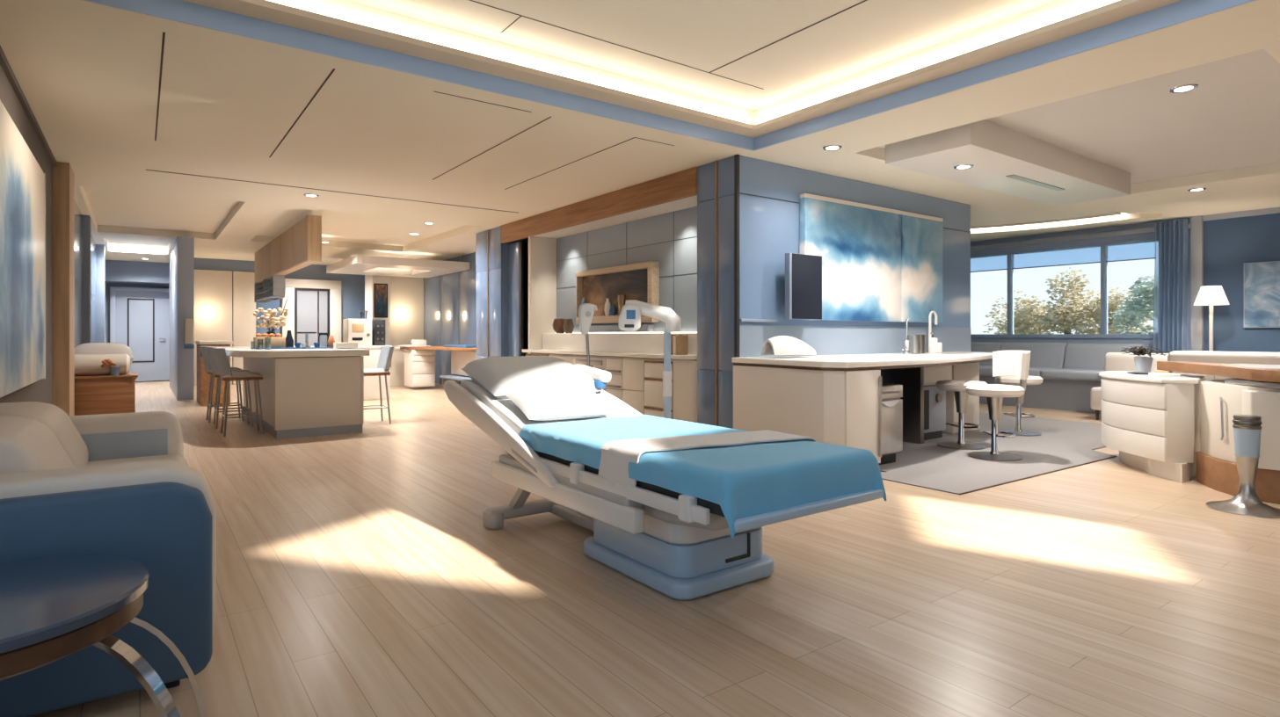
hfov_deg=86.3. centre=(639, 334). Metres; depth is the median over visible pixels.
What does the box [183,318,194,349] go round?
wall dispenser
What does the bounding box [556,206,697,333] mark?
wall
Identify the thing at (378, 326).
coffee grinder
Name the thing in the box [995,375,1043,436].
stool
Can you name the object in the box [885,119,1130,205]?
ceiling
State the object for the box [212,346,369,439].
kitchen island
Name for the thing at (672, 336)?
book
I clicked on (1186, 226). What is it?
trim
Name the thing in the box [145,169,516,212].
trim
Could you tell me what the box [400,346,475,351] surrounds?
countertop
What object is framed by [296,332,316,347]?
cake stand
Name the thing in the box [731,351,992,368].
countertop
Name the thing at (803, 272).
wall monitor
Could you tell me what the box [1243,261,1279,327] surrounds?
painting
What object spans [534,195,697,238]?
ceiling
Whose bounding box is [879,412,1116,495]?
rug
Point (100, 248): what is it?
trim
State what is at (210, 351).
bar stool
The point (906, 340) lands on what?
faucet
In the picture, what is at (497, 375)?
pillow
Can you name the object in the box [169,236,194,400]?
wall
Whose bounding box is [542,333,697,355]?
trim
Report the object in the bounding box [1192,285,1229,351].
floor lamp
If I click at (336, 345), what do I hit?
box
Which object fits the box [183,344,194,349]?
drip tray
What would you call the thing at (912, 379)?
panel
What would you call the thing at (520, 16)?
trim
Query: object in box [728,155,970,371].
wall
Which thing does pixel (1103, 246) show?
window
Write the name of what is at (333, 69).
trim
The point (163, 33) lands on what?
trim
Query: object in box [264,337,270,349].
drinking glass
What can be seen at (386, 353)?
bar stool
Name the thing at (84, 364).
rolled blanket
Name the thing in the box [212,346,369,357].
island countertop
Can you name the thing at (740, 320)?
trim
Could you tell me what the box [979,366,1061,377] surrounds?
seat cushion
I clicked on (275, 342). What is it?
crate
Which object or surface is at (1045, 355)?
cushion
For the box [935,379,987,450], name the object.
stool
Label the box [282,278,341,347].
door
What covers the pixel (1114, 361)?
chair
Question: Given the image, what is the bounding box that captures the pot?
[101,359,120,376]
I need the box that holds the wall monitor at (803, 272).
[785,253,821,319]
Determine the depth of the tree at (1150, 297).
17.29 m
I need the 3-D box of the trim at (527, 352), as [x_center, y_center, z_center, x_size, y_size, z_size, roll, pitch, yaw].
[-0.400,0.275,9.113,0.420,0.014,3.980,0,0,-36]
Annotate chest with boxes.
[74,372,138,415]
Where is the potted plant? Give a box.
[1120,345,1170,372]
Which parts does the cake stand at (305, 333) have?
plate, stem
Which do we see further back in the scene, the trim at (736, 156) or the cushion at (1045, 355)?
the cushion at (1045, 355)
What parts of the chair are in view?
seat, leg, backrest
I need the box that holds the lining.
[91,234,96,342]
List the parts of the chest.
lid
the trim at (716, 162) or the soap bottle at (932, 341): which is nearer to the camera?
the trim at (716, 162)
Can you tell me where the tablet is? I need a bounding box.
[1127,371,1148,374]
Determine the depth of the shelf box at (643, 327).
9.25 m
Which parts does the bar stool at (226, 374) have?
backrest, leg, leg, seat, leg, leg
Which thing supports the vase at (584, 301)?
in the framed display at (639, 281)
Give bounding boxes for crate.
[253,337,285,348]
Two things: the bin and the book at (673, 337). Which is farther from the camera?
the book at (673, 337)
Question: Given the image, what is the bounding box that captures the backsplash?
[739,325,970,357]
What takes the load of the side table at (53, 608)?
on the floor
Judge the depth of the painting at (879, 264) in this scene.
8.01 m
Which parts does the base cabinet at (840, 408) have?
door, handle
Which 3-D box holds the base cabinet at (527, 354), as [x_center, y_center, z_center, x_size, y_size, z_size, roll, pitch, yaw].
[-1.379,0.740,10.410,0.448,0.920,0.726,0,0,-36]
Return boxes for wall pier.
[364,275,390,345]
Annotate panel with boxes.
[74,200,81,347]
[194,269,255,386]
[880,367,923,443]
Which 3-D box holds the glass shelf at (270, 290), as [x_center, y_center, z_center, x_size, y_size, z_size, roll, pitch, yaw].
[-7.519,-0.909,13.829,0.200,0.418,2.600,0,0,-36]
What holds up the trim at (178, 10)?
attached to the ceiling at (88, 73)
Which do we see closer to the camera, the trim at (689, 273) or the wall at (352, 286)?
the trim at (689, 273)
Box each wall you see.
[0,65,52,404]
[105,283,169,382]
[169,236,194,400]
[194,257,364,385]
[390,276,423,347]
[423,252,476,385]
[490,237,528,356]
[523,242,528,356]
[528,236,556,356]
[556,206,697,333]
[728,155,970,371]
[970,212,1279,353]
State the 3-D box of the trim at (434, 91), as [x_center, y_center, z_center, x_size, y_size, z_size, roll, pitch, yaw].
[-1.200,-1.804,5.280,0.800,0.013,0.007,0,0,-36]
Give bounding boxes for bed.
[443,379,883,600]
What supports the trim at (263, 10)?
attached to the ceiling at (88, 73)
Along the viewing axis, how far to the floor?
3.08 m
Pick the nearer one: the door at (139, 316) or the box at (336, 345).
the box at (336, 345)
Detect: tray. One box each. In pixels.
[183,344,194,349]
[250,347,333,349]
[443,344,475,348]
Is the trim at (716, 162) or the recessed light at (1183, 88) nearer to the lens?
the recessed light at (1183, 88)
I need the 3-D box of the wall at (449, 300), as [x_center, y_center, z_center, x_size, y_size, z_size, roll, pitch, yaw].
[-3.783,-0.300,15.200,0.050,3.000,5.980,0,0,-36]
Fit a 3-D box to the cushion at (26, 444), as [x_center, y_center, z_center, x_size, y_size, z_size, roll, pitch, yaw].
[-2.325,0.510,2.444,0.454,0.380,0.690,0,0,-36]
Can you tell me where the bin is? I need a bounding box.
[878,383,902,465]
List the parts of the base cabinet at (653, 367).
drawer, grip rail, drawer, grip rail, drawer, grip rail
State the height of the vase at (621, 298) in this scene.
0.270 m
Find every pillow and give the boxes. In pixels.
[460,356,602,399]
[503,384,616,421]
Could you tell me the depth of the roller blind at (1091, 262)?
12.00 m
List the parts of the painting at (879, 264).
rail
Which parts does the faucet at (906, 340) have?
spout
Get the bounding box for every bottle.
[285,330,293,347]
[928,332,937,353]
[937,337,942,353]
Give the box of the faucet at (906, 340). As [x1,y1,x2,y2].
[901,318,910,354]
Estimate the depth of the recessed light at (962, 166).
6.72 m
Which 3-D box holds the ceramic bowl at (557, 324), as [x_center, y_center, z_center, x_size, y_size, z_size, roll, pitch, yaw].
[-1.205,-0.132,10.333,0.204,0.220,0.338,0,0,-36]
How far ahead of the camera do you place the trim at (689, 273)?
8.43 m
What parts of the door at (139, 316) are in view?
frame, panel moulding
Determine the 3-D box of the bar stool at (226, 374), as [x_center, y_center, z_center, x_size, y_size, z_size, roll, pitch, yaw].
[-4.869,0.678,8.271,0.512,1.046,0.404,0,0,-36]
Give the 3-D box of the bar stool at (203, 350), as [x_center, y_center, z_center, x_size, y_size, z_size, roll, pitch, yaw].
[-5.846,0.678,9.539,0.512,1.046,0.404,0,0,-36]
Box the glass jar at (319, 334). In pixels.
[318,333,328,347]
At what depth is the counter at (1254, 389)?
5.14 m
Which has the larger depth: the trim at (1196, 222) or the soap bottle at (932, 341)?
the trim at (1196, 222)
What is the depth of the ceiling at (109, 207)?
10.54 m
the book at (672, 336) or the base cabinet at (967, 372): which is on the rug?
the base cabinet at (967, 372)
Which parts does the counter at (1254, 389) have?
handle, frame, door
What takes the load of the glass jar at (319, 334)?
on the tray at (253, 347)
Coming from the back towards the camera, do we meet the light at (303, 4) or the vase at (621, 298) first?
the vase at (621, 298)
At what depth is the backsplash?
7.86 m
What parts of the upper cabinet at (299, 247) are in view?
door, door, door, door, door, panel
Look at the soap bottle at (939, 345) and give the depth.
8.37 m
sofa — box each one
[0,401,216,716]
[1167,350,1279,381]
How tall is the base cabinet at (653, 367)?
0.920 m
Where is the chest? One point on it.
(94, 395)
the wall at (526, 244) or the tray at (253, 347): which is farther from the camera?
the wall at (526, 244)
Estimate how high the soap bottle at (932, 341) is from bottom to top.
0.253 m
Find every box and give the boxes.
[333,342,357,349]
[589,324,654,332]
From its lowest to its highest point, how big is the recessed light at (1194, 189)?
0.008 m
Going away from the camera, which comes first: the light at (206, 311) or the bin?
the bin
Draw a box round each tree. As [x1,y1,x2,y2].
[981,267,1158,334]
[1110,275,1158,334]
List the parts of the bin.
handle, drawer, door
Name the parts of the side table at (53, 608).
glass, leg, leg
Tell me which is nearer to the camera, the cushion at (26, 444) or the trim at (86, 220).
the cushion at (26, 444)
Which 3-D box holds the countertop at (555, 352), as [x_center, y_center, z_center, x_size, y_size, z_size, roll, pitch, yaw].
[-0.428,0.247,9.077,0.510,0.045,4.045,0,0,-36]
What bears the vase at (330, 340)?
on the tray at (253, 347)
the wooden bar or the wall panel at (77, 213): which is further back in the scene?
the wooden bar
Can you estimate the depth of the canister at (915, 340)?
8.04 m
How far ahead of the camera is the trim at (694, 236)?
9.09 m
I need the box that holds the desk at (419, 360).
[395,345,477,387]
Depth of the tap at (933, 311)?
8.62 m
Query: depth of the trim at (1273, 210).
9.94 m
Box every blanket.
[74,342,133,366]
[74,354,130,376]
[519,414,887,538]
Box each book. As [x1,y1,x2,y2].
[670,334,676,355]
[672,335,676,355]
[676,334,687,355]
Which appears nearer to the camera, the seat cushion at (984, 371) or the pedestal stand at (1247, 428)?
the pedestal stand at (1247, 428)
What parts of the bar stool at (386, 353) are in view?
seat, leg, backrest, leg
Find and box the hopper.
[359,310,368,319]
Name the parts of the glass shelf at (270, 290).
shelf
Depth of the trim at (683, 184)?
8.67 m
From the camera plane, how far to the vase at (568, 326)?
10.05 m
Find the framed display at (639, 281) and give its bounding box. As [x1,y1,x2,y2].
[575,261,659,324]
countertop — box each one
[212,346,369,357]
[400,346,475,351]
[522,349,697,359]
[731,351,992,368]
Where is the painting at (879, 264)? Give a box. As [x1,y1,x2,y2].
[799,193,943,322]
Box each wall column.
[475,225,502,360]
[697,155,734,429]
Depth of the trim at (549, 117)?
6.51 m
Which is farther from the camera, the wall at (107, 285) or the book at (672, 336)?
the wall at (107, 285)
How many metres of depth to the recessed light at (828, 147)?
6.54 m
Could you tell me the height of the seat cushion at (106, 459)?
0.210 m
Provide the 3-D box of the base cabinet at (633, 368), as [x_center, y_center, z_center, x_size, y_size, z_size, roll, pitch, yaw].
[0.093,0.740,8.402,0.445,0.920,0.446,0,0,-36]
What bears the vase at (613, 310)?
in the framed display at (639, 281)
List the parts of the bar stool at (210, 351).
backrest, leg, leg, leg, leg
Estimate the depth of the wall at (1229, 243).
10.29 m
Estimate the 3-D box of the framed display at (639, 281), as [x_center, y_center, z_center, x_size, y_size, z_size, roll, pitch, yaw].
[-0.349,-0.540,9.299,0.120,0.760,1.840,0,0,-36]
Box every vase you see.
[252,299,288,337]
[327,334,334,347]
[563,319,574,333]
[581,298,586,304]
[603,298,610,315]
[610,305,616,315]
[618,295,625,315]
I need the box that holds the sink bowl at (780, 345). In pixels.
[761,335,816,356]
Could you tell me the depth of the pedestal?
7.78 m
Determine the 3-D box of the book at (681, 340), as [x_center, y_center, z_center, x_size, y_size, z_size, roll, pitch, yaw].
[0.470,0.114,7.680,0.150,0.220,0.040,0,0,-36]
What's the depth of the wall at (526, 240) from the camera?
11.32 m
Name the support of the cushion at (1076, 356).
on the window bench
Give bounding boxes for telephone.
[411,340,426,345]
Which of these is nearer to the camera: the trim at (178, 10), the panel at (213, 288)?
the trim at (178, 10)
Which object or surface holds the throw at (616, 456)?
on the blanket at (745, 480)
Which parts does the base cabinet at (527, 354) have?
grip rail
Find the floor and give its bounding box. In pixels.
[30,380,1279,716]
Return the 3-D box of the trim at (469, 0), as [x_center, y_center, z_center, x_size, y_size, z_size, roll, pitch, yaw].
[-0.591,-2.204,4.871,4.200,0.013,0.007,0,0,-36]
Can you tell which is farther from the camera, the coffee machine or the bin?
the coffee machine
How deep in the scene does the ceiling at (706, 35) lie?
4.96 m
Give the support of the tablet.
on the base cabinet at (1152, 422)
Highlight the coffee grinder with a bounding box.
[371,320,385,345]
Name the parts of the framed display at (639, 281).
panel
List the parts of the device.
arm, post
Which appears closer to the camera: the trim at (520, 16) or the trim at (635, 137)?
the trim at (520, 16)
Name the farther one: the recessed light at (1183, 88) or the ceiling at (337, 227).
the ceiling at (337, 227)
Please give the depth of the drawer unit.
8.66 m
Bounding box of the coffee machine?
[342,319,371,345]
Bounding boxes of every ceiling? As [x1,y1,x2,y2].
[0,0,1279,265]
[82,185,239,233]
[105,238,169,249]
[256,208,465,246]
[326,254,469,277]
[350,0,1055,110]
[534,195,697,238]
[878,48,1279,184]
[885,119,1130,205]
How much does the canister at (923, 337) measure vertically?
0.225 m
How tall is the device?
1.475 m
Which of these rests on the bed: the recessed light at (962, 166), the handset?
the handset
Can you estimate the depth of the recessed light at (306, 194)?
8.79 m
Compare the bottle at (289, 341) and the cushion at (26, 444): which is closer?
the cushion at (26, 444)
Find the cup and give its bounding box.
[294,342,300,347]
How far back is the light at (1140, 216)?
10.88 m
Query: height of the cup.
0.060 m
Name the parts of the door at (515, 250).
frame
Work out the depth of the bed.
3.29 m
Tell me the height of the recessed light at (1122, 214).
0.015 m
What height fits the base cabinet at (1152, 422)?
0.835 m
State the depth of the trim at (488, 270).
11.68 m
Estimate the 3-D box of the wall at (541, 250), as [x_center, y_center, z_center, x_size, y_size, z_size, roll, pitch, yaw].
[-1.516,-0.155,10.613,0.450,2.710,0.080,0,0,-36]
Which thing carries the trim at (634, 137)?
attached to the ceiling at (88, 73)
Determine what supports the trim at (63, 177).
attached to the wall at (41, 390)
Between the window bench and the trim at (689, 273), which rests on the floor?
the window bench
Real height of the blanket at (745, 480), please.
0.237 m
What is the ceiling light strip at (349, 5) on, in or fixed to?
attached to the ceiling at (88, 73)
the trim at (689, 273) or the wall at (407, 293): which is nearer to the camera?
the trim at (689, 273)
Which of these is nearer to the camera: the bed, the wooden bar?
the bed
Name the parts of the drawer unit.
drawer, handle, handle, drawer, drawer, drawer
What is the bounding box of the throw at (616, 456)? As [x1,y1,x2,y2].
[598,429,816,487]
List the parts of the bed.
mattress, rail, plate, foot rail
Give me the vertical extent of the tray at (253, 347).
0.015 m
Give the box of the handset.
[573,363,611,389]
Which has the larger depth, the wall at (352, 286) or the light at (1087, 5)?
the wall at (352, 286)
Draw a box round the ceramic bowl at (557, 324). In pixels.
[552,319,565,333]
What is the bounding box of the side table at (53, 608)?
[0,555,206,716]
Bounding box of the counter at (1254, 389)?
[1156,361,1279,504]
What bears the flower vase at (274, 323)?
on the island countertop
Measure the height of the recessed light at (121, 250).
0.030 m
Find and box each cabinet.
[254,214,321,283]
[357,345,392,400]
[525,353,550,356]
[548,354,574,364]
[622,357,646,414]
[644,358,673,419]
[672,359,697,422]
[733,365,881,463]
[942,362,979,433]
[1098,370,1207,483]
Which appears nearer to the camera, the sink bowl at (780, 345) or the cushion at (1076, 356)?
the sink bowl at (780, 345)
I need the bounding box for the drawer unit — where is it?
[573,355,624,400]
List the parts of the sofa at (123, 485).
arm, arm panel, arm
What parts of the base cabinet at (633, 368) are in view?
door, door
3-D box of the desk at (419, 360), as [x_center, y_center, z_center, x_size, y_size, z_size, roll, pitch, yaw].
[-3.927,0.688,14.289,1.220,0.905,3.700,0,0,-36]
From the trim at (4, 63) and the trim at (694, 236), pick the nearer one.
the trim at (4, 63)
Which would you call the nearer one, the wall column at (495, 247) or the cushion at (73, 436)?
the cushion at (73, 436)
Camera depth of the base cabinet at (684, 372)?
7.50 m
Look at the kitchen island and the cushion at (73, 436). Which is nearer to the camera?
the cushion at (73, 436)
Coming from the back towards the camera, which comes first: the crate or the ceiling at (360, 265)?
the ceiling at (360, 265)
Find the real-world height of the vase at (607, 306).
0.240 m
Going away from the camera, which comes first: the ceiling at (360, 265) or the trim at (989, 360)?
the trim at (989, 360)
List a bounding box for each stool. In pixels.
[199,346,244,422]
[205,347,253,429]
[212,348,263,436]
[363,346,394,423]
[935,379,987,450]
[966,349,1030,461]
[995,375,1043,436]
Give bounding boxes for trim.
[0,44,56,166]
[52,161,74,415]
[81,214,91,344]
[83,0,1256,151]
[96,244,105,342]
[105,260,169,284]
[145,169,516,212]
[154,31,165,140]
[181,0,1182,138]
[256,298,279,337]
[269,68,334,157]
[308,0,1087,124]
[432,116,551,180]
[434,91,531,112]
[469,0,763,89]
[487,229,490,357]
[500,167,697,243]
[501,15,522,32]
[504,137,634,189]
[527,352,697,361]
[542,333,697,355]
[556,236,697,261]
[556,273,694,289]
[634,137,674,145]
[708,0,867,72]
[714,160,719,426]
[733,358,992,370]
[734,153,739,357]
[739,192,970,232]
[739,319,777,322]
[970,212,1121,229]
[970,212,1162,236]
[970,223,1190,251]
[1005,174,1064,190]
[1190,215,1203,350]
[1202,206,1279,221]
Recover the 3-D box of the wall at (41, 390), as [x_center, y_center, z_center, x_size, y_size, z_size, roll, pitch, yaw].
[-5.985,-0.300,6.772,0.200,3.000,26.600,0,0,-36]
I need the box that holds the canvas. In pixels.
[0,100,45,397]
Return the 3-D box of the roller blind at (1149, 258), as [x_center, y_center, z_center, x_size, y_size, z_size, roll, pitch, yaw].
[7.991,-1.350,11.130,0.020,0.280,0.695,0,0,-36]
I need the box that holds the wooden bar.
[195,341,233,406]
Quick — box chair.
[1090,352,1168,420]
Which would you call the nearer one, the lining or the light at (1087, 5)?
the light at (1087, 5)
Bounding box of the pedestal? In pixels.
[923,364,952,440]
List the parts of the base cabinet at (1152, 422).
drawer, drawer, drawer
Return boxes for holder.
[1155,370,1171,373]
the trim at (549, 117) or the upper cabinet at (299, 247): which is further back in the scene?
the upper cabinet at (299, 247)
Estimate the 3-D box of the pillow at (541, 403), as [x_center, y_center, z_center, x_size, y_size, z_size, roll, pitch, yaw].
[-0.513,0.424,4.358,0.600,0.191,0.421,0,0,-33]
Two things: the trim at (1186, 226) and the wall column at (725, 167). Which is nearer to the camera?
the wall column at (725, 167)
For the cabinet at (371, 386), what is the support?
on the floor
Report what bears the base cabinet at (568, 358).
on the floor
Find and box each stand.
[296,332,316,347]
[578,303,597,367]
[1205,414,1279,518]
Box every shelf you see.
[254,275,284,303]
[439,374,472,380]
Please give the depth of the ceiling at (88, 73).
6.17 m
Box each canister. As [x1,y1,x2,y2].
[908,334,921,354]
[921,334,925,353]
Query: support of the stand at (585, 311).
on the floor
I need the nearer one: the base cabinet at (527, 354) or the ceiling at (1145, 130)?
the ceiling at (1145, 130)
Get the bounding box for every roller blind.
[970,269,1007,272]
[1011,261,1100,269]
[1105,257,1156,262]
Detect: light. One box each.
[110,249,165,254]
[198,305,214,319]
[267,0,749,123]
[303,193,319,196]
[395,307,407,320]
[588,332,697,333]
[754,0,1119,124]
[822,145,842,150]
[953,164,973,169]
[970,212,1128,230]
[1169,83,1198,93]
[1187,188,1206,191]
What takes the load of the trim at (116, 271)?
attached to the wall at (107, 285)
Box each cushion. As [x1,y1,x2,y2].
[0,401,88,467]
[0,415,74,473]
[86,454,188,466]
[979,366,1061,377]
[1000,342,1068,369]
[1040,368,1104,381]
[1063,343,1149,370]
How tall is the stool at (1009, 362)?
1.039 m
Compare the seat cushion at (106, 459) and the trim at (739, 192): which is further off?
the trim at (739, 192)
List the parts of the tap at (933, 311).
spout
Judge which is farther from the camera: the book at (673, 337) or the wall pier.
the wall pier
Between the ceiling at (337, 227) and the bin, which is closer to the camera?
the bin
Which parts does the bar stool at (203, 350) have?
backrest, leg, leg, leg, leg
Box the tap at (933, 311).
[926,310,937,352]
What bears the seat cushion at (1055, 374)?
on the window bench
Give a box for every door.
[109,286,169,381]
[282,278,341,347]
[508,240,523,356]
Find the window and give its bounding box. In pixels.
[970,237,1163,338]
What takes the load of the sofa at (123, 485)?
on the floor
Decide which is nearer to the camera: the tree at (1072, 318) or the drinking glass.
the drinking glass
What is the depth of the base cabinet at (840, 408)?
5.91 m
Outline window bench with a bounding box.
[970,342,1149,413]
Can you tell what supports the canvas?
attached to the wall at (41, 390)
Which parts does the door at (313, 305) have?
pane, frame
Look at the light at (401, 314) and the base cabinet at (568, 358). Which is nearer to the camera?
the base cabinet at (568, 358)
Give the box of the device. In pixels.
[618,299,680,419]
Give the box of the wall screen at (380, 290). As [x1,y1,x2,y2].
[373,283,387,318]
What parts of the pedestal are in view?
knob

